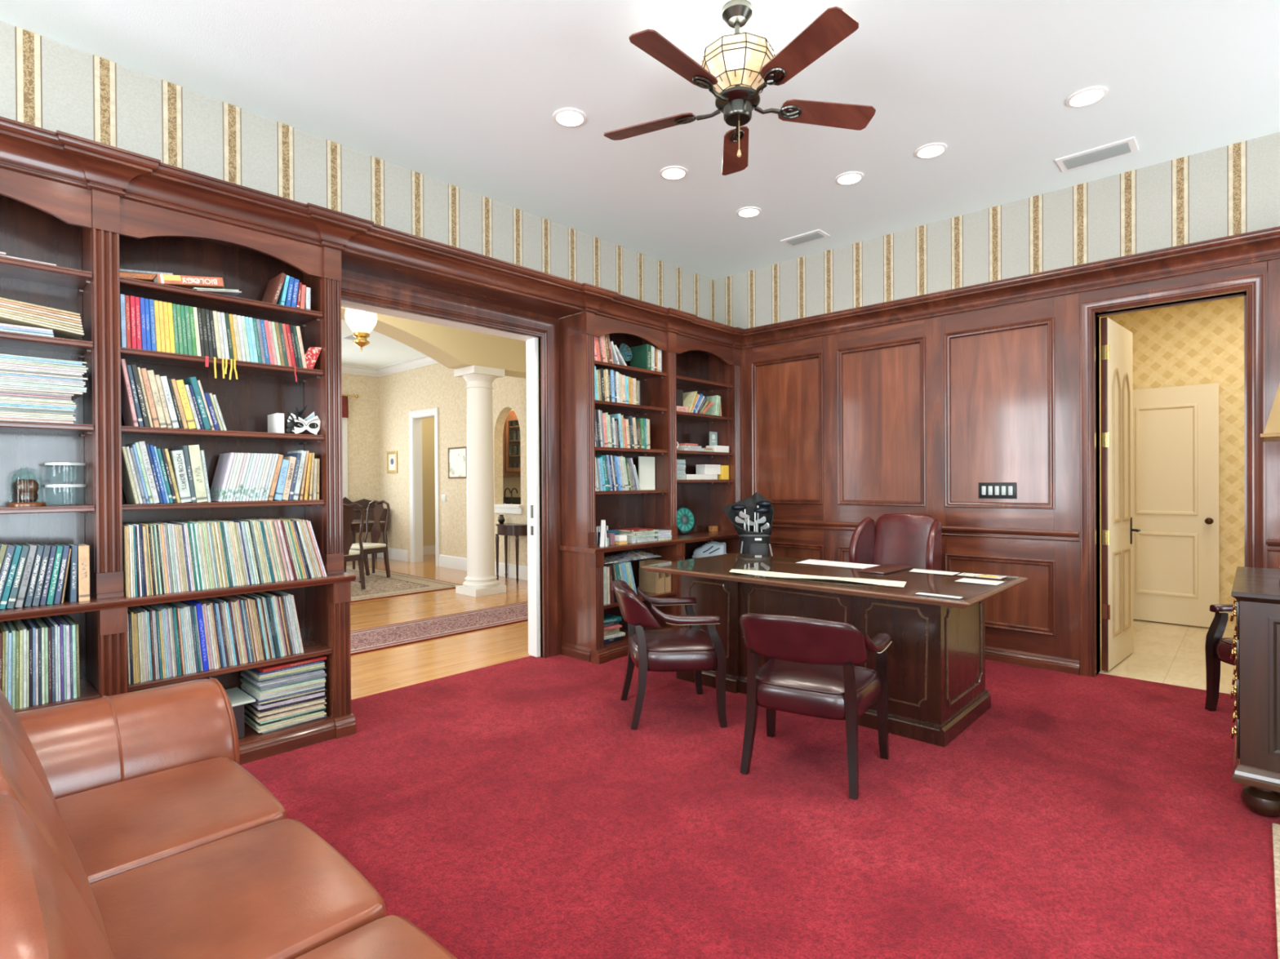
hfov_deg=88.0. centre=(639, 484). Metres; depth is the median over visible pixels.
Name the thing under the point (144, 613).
book
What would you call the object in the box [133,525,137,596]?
sleeve
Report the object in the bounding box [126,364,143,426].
book
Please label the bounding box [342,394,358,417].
curtain valance
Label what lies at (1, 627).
book
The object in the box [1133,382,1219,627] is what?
door
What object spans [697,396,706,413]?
book
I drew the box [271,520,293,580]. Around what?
book
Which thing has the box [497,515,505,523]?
jug
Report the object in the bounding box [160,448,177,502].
book
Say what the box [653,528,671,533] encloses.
magazine
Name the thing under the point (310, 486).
book
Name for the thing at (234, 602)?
book
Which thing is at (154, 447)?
book
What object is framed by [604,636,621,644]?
book
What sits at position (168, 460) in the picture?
book
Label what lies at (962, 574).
brochure
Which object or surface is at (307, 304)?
book
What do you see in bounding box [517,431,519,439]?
drinking glass
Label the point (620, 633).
book
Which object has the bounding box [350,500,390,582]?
dining chair
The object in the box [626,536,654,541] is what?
book
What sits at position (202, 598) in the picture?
book
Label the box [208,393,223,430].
book
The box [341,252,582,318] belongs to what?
soffit
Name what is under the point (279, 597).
book
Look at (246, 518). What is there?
sleeve
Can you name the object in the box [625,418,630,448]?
book
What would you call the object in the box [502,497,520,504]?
countertop
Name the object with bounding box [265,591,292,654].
sleeve
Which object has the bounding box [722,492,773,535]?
hood
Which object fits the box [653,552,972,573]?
sheet
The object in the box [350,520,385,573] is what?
dining table
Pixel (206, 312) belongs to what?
paperback
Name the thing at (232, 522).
book
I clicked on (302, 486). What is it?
book
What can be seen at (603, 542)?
folded card
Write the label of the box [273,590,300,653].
sleeve
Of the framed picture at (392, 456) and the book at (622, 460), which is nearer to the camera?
the book at (622, 460)
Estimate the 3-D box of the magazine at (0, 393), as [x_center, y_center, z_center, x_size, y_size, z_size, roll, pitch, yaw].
[-2.573,-0.364,2.773,0.200,0.006,0.270,0,0,43]
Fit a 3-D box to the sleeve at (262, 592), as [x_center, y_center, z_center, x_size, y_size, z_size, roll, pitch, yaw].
[-1.921,0.712,3.436,0.290,0.311,0.054,0,0,43]
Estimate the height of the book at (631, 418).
0.262 m
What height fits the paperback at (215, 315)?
0.228 m
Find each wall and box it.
[0,20,714,657]
[342,373,380,543]
[378,362,527,566]
[422,409,520,546]
[714,131,1279,675]
[1099,296,1244,629]
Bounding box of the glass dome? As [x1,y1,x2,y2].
[8,467,45,506]
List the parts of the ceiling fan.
blade, blade, blade, down rod, lamp shade, pull chain, blade, blade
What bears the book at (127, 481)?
on the bookcase at (126, 233)
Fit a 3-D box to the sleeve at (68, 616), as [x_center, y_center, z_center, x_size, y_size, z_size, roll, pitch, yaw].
[-2.454,0.736,2.866,0.290,0.304,0.010,0,1,43]
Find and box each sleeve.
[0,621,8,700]
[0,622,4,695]
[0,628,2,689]
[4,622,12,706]
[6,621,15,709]
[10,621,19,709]
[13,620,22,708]
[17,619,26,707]
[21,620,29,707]
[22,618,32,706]
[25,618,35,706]
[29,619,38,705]
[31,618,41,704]
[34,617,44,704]
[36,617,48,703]
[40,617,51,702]
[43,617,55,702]
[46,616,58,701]
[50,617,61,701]
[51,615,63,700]
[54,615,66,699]
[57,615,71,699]
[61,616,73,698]
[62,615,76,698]
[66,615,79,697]
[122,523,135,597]
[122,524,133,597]
[122,525,130,597]
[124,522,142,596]
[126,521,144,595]
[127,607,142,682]
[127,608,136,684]
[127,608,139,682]
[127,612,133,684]
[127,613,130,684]
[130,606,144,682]
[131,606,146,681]
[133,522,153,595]
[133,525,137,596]
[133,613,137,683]
[134,525,139,596]
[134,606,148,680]
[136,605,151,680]
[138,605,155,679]
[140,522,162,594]
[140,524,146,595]
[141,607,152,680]
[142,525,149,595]
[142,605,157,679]
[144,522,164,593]
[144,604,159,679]
[145,526,151,595]
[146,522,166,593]
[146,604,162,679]
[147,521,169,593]
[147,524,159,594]
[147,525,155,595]
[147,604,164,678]
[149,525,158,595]
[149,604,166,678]
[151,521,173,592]
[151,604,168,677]
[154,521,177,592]
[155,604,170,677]
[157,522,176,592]
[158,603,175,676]
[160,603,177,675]
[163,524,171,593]
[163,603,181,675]
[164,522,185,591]
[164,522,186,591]
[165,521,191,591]
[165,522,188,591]
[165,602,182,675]
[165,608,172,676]
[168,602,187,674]
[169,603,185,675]
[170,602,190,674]
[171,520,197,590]
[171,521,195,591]
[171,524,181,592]
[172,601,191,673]
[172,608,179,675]
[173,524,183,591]
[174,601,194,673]
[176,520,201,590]
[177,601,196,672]
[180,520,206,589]
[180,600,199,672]
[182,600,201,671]
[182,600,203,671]
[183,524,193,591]
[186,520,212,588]
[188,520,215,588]
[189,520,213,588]
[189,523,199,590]
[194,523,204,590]
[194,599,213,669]
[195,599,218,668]
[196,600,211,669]
[197,520,226,587]
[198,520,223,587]
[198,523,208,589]
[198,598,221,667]
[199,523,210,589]
[201,520,228,586]
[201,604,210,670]
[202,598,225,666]
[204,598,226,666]
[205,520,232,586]
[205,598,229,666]
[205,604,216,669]
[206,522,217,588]
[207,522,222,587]
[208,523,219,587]
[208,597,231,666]
[209,520,236,586]
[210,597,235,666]
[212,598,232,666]
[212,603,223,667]
[214,520,241,586]
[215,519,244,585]
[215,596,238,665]
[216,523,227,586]
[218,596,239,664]
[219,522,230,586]
[220,596,243,663]
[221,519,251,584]
[221,595,247,663]
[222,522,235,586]
[225,595,248,662]
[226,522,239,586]
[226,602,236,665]
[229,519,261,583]
[229,595,252,662]
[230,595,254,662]
[231,518,263,583]
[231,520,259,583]
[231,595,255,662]
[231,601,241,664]
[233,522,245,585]
[233,595,256,661]
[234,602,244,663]
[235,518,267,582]
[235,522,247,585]
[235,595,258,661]
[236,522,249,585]
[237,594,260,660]
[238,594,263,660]
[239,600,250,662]
[240,521,254,584]
[240,522,253,584]
[240,594,265,660]
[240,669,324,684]
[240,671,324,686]
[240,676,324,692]
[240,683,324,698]
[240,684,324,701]
[241,594,266,659]
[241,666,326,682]
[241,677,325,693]
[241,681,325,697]
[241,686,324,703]
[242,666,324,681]
[243,521,257,584]
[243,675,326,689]
[244,593,269,659]
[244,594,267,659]
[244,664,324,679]
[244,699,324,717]
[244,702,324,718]
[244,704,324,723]
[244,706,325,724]
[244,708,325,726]
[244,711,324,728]
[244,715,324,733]
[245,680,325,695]
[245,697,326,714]
[246,518,278,581]
[246,593,271,658]
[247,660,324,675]
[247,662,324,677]
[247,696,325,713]
[248,518,280,581]
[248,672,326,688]
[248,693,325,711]
[249,593,273,657]
[249,598,262,660]
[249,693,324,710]
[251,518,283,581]
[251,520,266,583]
[251,592,277,657]
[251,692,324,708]
[252,592,278,657]
[253,518,284,581]
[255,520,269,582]
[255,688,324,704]
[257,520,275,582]
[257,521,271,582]
[257,592,280,657]
[258,591,284,656]
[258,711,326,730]
[259,518,293,579]
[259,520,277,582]
[259,521,273,582]
[259,599,270,658]
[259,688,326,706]
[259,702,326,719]
[262,591,285,656]
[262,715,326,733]
[263,597,275,657]
[264,591,288,655]
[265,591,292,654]
[268,591,293,654]
[269,518,305,578]
[270,591,294,653]
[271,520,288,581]
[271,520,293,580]
[271,591,297,653]
[271,597,282,657]
[272,520,289,580]
[272,521,286,581]
[272,590,299,653]
[273,517,309,578]
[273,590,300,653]
[275,596,287,655]
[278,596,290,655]
[279,517,316,577]
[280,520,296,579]
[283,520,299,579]
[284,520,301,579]
[287,521,302,579]
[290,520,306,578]
[290,594,303,653]
[290,595,302,653]
[293,520,311,577]
[296,520,313,577]
[297,520,315,577]
[301,520,319,577]
[301,520,320,577]
[304,520,321,577]
[304,520,324,577]
[308,520,326,577]
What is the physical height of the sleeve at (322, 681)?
0.007 m
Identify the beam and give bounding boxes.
[341,306,526,378]
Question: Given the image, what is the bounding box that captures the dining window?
[342,417,347,498]
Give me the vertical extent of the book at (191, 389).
0.209 m
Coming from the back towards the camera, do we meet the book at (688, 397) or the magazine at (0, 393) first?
the book at (688, 397)
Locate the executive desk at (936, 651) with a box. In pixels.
[641,564,1027,747]
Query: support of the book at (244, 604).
on the bookcase at (126, 233)
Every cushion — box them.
[0,688,61,818]
[0,718,110,947]
[0,794,115,958]
[55,757,287,884]
[89,818,386,958]
[295,915,457,958]
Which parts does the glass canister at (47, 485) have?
lid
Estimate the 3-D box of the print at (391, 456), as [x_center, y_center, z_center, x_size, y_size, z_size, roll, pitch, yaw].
[-4.331,-0.392,11.583,0.260,0.280,0.008,0,0,43]
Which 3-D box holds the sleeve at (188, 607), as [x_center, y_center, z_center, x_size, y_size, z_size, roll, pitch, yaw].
[-2.172,0.715,3.155,0.290,0.310,0.032,0,0,43]
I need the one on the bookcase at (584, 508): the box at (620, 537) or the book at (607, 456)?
the book at (607, 456)
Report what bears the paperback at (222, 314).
on the bookcase at (126, 233)
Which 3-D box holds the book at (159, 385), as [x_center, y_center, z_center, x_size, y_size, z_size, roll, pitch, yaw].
[-2.263,-0.383,3.114,0.200,0.244,0.066,0,0,43]
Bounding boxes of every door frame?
[341,274,558,657]
[408,407,439,566]
[1078,271,1267,677]
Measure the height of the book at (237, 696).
0.012 m
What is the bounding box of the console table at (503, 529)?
[495,523,527,582]
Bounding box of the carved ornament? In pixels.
[15,479,39,502]
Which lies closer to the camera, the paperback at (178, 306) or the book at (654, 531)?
the paperback at (178, 306)
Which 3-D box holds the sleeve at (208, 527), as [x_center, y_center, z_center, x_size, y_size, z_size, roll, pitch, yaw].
[-2.109,0.333,3.203,0.290,0.308,0.042,0,0,43]
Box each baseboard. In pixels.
[367,552,380,558]
[379,547,408,561]
[422,545,435,555]
[439,554,527,580]
[985,645,1079,675]
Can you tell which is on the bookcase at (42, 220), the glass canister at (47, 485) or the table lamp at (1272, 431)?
the glass canister at (47, 485)
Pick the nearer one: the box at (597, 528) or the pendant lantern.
the box at (597, 528)
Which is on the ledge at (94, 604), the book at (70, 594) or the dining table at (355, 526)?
the book at (70, 594)
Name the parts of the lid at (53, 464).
lid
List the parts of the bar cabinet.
door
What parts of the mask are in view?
painted trim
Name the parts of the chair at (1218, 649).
leg, arm, seat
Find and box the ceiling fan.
[603,0,875,175]
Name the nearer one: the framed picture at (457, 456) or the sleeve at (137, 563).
the sleeve at (137, 563)
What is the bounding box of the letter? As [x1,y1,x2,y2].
[795,559,880,568]
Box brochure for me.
[956,573,1006,578]
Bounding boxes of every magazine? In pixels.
[0,323,53,332]
[0,326,53,334]
[0,328,53,337]
[0,353,86,365]
[0,355,82,365]
[0,357,85,367]
[0,359,88,369]
[0,361,86,370]
[0,363,86,375]
[0,365,84,376]
[0,367,81,376]
[0,368,83,377]
[0,370,87,382]
[0,373,82,382]
[0,374,85,383]
[0,377,85,386]
[0,378,84,387]
[0,381,86,389]
[0,382,86,391]
[0,384,86,396]
[0,386,82,398]
[0,389,73,396]
[0,391,71,397]
[0,393,71,399]
[0,395,71,400]
[0,396,72,402]
[0,398,75,404]
[0,400,76,406]
[0,402,75,408]
[0,404,75,410]
[0,405,74,411]
[0,407,74,413]
[0,409,75,415]
[0,411,73,417]
[0,413,75,418]
[0,415,75,422]
[0,417,73,422]
[0,418,73,423]
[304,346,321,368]
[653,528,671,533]
[653,534,671,538]
[654,532,671,536]
[654,537,671,541]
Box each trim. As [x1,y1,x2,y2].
[341,269,742,654]
[341,300,534,653]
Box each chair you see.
[342,502,365,589]
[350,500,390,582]
[611,580,727,729]
[739,613,892,799]
[848,513,942,569]
[1204,604,1236,711]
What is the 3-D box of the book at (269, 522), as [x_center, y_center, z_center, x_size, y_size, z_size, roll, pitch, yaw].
[-1.917,0.330,3.397,0.290,0.308,0.066,0,0,43]
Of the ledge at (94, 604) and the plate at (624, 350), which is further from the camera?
the plate at (624, 350)
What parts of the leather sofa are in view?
arm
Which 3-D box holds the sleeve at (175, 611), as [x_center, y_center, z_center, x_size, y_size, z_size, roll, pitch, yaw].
[-2.211,0.714,3.116,0.290,0.312,0.026,0,0,43]
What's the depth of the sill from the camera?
9.22 m
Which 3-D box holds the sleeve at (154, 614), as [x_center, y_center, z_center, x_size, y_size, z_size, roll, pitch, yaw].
[-2.268,0.717,3.062,0.290,0.309,0.020,0,0,43]
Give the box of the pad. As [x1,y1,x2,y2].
[0,254,56,266]
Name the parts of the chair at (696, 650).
leg, backrest, leg, arm, seat, arm, nailhead trim, leg, leg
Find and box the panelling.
[741,259,1279,660]
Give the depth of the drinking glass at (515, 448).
10.57 m
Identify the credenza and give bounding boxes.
[1230,566,1279,817]
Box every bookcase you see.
[0,168,100,712]
[90,188,355,765]
[560,311,684,664]
[675,334,740,559]
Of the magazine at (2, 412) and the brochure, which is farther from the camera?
the brochure
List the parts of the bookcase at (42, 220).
shelf, shelf, shelf, shelf, shelf, panel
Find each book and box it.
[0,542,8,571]
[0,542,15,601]
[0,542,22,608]
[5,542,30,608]
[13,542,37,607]
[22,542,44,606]
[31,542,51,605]
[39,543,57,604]
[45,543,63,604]
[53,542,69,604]
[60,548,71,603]
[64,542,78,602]
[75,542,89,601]
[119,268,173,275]
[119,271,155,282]
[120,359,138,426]
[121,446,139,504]
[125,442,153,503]
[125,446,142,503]
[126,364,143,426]
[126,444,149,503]
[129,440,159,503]
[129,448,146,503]
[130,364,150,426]
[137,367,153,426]
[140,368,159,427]
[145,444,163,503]
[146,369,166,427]
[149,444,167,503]
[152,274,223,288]
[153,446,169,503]
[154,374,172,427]
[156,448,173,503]
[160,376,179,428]
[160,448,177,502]
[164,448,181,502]
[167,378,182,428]
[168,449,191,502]
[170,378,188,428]
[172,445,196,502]
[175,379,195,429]
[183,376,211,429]
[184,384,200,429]
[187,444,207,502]
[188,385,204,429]
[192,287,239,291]
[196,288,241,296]
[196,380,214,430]
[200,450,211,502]
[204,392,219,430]
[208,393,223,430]
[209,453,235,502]
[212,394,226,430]
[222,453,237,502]
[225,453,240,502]
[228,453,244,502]
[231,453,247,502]
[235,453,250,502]
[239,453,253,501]
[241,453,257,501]
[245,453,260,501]
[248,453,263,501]
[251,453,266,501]
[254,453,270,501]
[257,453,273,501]
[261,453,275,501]
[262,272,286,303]
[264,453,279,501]
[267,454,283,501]
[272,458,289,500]
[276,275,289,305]
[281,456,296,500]
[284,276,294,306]
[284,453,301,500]
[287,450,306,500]
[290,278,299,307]
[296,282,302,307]
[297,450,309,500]
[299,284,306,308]
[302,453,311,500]
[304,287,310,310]
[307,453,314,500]
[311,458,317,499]
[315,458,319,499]
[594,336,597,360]
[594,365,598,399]
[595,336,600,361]
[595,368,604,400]
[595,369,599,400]
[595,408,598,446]
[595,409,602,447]
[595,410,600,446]
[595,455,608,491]
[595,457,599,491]
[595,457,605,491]
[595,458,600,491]
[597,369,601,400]
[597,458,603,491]
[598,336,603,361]
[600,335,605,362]
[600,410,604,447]
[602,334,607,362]
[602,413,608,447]
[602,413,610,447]
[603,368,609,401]
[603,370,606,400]
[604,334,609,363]
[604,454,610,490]
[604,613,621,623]
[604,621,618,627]
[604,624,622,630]
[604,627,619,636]
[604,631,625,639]
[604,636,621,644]
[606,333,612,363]
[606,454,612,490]
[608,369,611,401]
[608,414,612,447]
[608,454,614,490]
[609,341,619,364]
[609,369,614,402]
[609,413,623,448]
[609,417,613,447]
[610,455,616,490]
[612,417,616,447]
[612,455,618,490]
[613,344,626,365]
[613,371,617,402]
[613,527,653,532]
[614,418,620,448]
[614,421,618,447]
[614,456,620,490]
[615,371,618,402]
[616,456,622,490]
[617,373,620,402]
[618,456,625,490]
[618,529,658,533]
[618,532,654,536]
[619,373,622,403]
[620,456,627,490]
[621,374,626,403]
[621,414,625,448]
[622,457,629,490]
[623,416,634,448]
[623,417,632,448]
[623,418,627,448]
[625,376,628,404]
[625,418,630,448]
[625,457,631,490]
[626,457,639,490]
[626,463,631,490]
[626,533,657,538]
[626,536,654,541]
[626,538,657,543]
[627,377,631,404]
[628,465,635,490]
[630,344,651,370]
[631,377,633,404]
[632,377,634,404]
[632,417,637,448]
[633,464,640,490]
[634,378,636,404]
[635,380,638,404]
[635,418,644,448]
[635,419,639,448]
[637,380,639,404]
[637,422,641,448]
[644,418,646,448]
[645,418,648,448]
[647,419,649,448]
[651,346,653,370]
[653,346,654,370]
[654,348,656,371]
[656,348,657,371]
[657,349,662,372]
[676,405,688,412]
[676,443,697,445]
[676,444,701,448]
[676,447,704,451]
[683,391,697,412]
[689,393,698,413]
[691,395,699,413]
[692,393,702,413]
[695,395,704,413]
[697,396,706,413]
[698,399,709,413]
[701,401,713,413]
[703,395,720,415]
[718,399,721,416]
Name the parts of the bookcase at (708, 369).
shelf, panel, shelf, shelf, shelf, shelf, panel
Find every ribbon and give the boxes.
[204,355,208,367]
[213,356,216,377]
[222,358,224,378]
[224,358,226,373]
[229,359,232,379]
[233,359,237,379]
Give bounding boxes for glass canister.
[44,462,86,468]
[44,484,86,504]
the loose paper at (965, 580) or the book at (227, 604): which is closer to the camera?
the book at (227, 604)
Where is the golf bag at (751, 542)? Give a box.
[722,492,773,555]
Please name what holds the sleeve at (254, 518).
on the ledge at (94, 604)
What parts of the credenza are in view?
handle, handle, handle, handle, handle, handle, handle, handle, handle, handle, handle, drawer, drawer, drawer, drawer, moulding, panel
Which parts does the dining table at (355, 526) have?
leg, leg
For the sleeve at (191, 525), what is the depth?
3.05 m
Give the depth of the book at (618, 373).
5.23 m
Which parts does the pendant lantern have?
lamp shade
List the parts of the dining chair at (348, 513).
leg, seat, seat rail, post, leg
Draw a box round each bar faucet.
[504,488,511,503]
[511,488,517,504]
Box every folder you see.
[0,297,79,315]
[0,299,80,319]
[0,302,81,321]
[0,304,81,324]
[0,306,82,327]
[0,309,83,329]
[0,311,83,333]
[0,314,84,340]
[857,564,912,574]
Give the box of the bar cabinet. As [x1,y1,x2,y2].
[502,410,520,477]
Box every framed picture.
[386,451,397,473]
[448,446,466,478]
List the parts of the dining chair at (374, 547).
leg, seat, seat rail, post, post, leg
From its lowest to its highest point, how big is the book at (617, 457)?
0.270 m
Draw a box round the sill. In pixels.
[493,503,523,514]
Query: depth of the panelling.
5.06 m
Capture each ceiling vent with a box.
[343,334,355,340]
[780,229,830,246]
[1055,136,1138,172]
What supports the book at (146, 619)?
on the bookcase at (126, 233)
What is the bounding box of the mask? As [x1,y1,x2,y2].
[285,405,320,435]
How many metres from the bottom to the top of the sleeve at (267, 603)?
0.305 m
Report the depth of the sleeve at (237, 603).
3.21 m
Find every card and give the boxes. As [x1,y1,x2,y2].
[600,520,607,546]
[709,431,717,445]
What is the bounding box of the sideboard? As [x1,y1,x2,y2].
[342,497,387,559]
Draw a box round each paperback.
[120,293,126,347]
[124,295,131,347]
[129,295,137,348]
[134,296,142,349]
[139,297,146,350]
[144,298,151,350]
[148,299,156,351]
[153,300,161,351]
[158,301,165,351]
[162,302,170,352]
[167,302,175,353]
[172,303,179,353]
[175,304,183,354]
[180,305,187,354]
[184,305,192,355]
[188,306,196,355]
[192,306,200,355]
[196,307,204,356]
[200,308,209,357]
[204,309,213,357]
[208,310,217,358]
[212,311,222,358]
[216,311,225,359]
[220,312,229,359]
[224,313,233,359]
[228,314,237,359]
[231,314,242,360]
[236,315,246,361]
[240,315,250,361]
[244,316,254,362]
[248,317,258,362]
[252,318,262,363]
[255,319,266,363]
[259,320,270,364]
[263,320,274,364]
[267,320,277,364]
[271,321,280,365]
[274,322,284,365]
[278,323,288,366]
[281,324,292,366]
[285,324,296,367]
[288,324,299,367]
[292,325,302,368]
[295,326,306,368]
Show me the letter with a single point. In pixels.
(851, 565)
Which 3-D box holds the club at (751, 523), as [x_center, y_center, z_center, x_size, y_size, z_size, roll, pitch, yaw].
[0.940,0.441,5.627,0.091,0.310,0.033,0,0,1]
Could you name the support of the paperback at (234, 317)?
on the bookcase at (126, 233)
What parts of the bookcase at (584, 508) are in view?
skirting, panel, panel, shelf, shelf, shelf, shelf, shelf, panel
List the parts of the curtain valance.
rod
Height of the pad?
0.007 m
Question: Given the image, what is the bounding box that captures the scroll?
[728,568,906,586]
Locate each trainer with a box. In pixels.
[692,542,724,558]
[697,540,727,554]
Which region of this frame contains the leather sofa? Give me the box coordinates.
[0,677,457,958]
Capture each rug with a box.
[346,564,462,602]
[350,601,528,655]
[1271,823,1279,958]
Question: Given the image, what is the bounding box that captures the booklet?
[638,456,654,489]
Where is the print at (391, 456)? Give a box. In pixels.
[388,453,395,470]
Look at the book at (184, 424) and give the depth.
3.09 m
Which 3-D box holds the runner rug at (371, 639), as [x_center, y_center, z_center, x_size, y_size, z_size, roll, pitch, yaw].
[-2.391,1.317,5.558,0.800,0.009,6.050,0,0,43]
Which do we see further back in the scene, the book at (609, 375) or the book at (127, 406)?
the book at (609, 375)
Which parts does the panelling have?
rail, panel moulding, panel, panel, rail, panel moulding, panel moulding, panel, rail, panel moulding, panel, rail, chair rail, rail, panel moulding, panel, rail, panel moulding, panel, rail, rail, chair rail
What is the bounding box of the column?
[453,364,506,597]
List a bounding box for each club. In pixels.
[731,504,746,530]
[734,516,746,529]
[738,511,750,531]
[745,518,755,532]
[753,507,768,532]
[755,516,765,532]
[756,501,771,532]
[760,522,769,532]
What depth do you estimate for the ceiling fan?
2.74 m
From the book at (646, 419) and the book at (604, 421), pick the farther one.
the book at (646, 419)
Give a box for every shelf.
[508,425,519,428]
[509,439,520,442]
[509,454,520,457]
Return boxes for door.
[526,337,540,657]
[1100,316,1140,671]
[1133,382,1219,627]
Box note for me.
[978,574,997,577]
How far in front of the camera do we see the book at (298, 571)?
3.36 m
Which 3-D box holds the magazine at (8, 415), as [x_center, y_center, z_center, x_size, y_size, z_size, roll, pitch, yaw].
[-2.561,-0.282,2.782,0.200,0.008,0.270,0,0,44]
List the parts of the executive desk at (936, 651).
panel moulding, modesty panel, panel moulding, panel moulding, panel moulding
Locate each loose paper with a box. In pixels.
[910,568,959,575]
[955,577,1004,585]
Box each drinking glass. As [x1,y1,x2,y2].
[509,431,511,439]
[509,446,512,455]
[512,420,516,426]
[512,431,516,439]
[513,446,517,455]
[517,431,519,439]
[518,445,520,454]
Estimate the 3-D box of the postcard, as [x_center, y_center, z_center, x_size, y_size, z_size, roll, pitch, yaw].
[-1.788,-0.332,3.561,0.004,0.130,0.102,0,0,43]
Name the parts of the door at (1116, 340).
panel, panel, panel, panel, handle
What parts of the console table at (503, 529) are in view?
leg, leg, leg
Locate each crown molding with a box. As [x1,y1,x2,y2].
[0,115,1279,349]
[341,355,438,377]
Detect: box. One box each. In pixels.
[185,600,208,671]
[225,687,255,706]
[231,704,244,738]
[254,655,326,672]
[267,413,284,433]
[595,525,608,543]
[598,532,608,544]
[606,529,618,535]
[606,533,614,545]
[614,534,626,541]
[614,541,626,545]
[639,560,664,593]
[646,559,671,592]
[685,474,717,479]
[696,464,720,474]
[706,445,728,453]
[708,525,717,532]
[717,465,728,479]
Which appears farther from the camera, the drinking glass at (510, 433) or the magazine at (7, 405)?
the drinking glass at (510, 433)
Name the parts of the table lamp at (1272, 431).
shade trim, lamp shade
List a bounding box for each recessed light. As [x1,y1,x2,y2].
[553,107,586,127]
[659,165,688,179]
[736,206,761,217]
[835,171,863,185]
[914,142,946,158]
[1065,85,1107,107]
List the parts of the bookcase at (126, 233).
panel, shelf, shelf, shelf, shelf, shelf, panel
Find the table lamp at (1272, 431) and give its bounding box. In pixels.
[1259,382,1279,583]
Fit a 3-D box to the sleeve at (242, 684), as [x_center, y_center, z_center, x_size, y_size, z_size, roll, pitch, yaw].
[-1.872,1.042,3.481,0.290,0.007,0.312,0,0,43]
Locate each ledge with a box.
[0,572,355,622]
[558,530,739,553]
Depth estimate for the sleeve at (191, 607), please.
3.06 m
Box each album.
[603,566,606,604]
[604,564,614,603]
[605,564,617,602]
[606,566,609,604]
[608,562,621,580]
[613,564,617,580]
[617,562,626,582]
[618,564,622,580]
[621,561,634,591]
[622,562,628,584]
[624,561,636,594]
[625,563,631,588]
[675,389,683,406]
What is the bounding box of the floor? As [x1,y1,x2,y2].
[240,554,1279,958]
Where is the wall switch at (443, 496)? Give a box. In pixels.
[441,494,445,502]
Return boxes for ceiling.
[0,0,1279,279]
[341,319,425,368]
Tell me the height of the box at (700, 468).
0.092 m
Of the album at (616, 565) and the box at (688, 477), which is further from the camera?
the box at (688, 477)
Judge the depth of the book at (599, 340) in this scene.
5.09 m
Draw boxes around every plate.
[618,343,631,360]
[676,506,695,533]
[978,482,1016,498]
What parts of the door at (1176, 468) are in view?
panel, panel, knob, lock plate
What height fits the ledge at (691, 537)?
0.036 m
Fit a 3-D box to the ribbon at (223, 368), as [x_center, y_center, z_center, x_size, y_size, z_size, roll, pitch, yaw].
[-2.018,-0.564,3.205,0.016,0.098,0.011,0,0,43]
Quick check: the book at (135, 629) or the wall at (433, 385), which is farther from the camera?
the wall at (433, 385)
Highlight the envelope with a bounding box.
[915,592,962,598]
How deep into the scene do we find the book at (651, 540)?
5.30 m
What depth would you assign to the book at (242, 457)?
3.26 m
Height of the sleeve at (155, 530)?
0.310 m
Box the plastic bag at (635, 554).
[604,549,662,564]
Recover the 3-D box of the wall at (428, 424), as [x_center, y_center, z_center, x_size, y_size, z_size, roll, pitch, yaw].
[-2.567,-0.230,10.960,4.700,3.050,1.160,0,0,43]
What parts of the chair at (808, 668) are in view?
leg, leg, backrest, seat, leg, arm, leg, nailhead trim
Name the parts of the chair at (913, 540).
backrest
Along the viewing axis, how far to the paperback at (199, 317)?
3.15 m
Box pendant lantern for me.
[344,307,377,351]
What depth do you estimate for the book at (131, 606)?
2.92 m
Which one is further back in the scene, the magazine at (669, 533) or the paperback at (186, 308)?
the magazine at (669, 533)

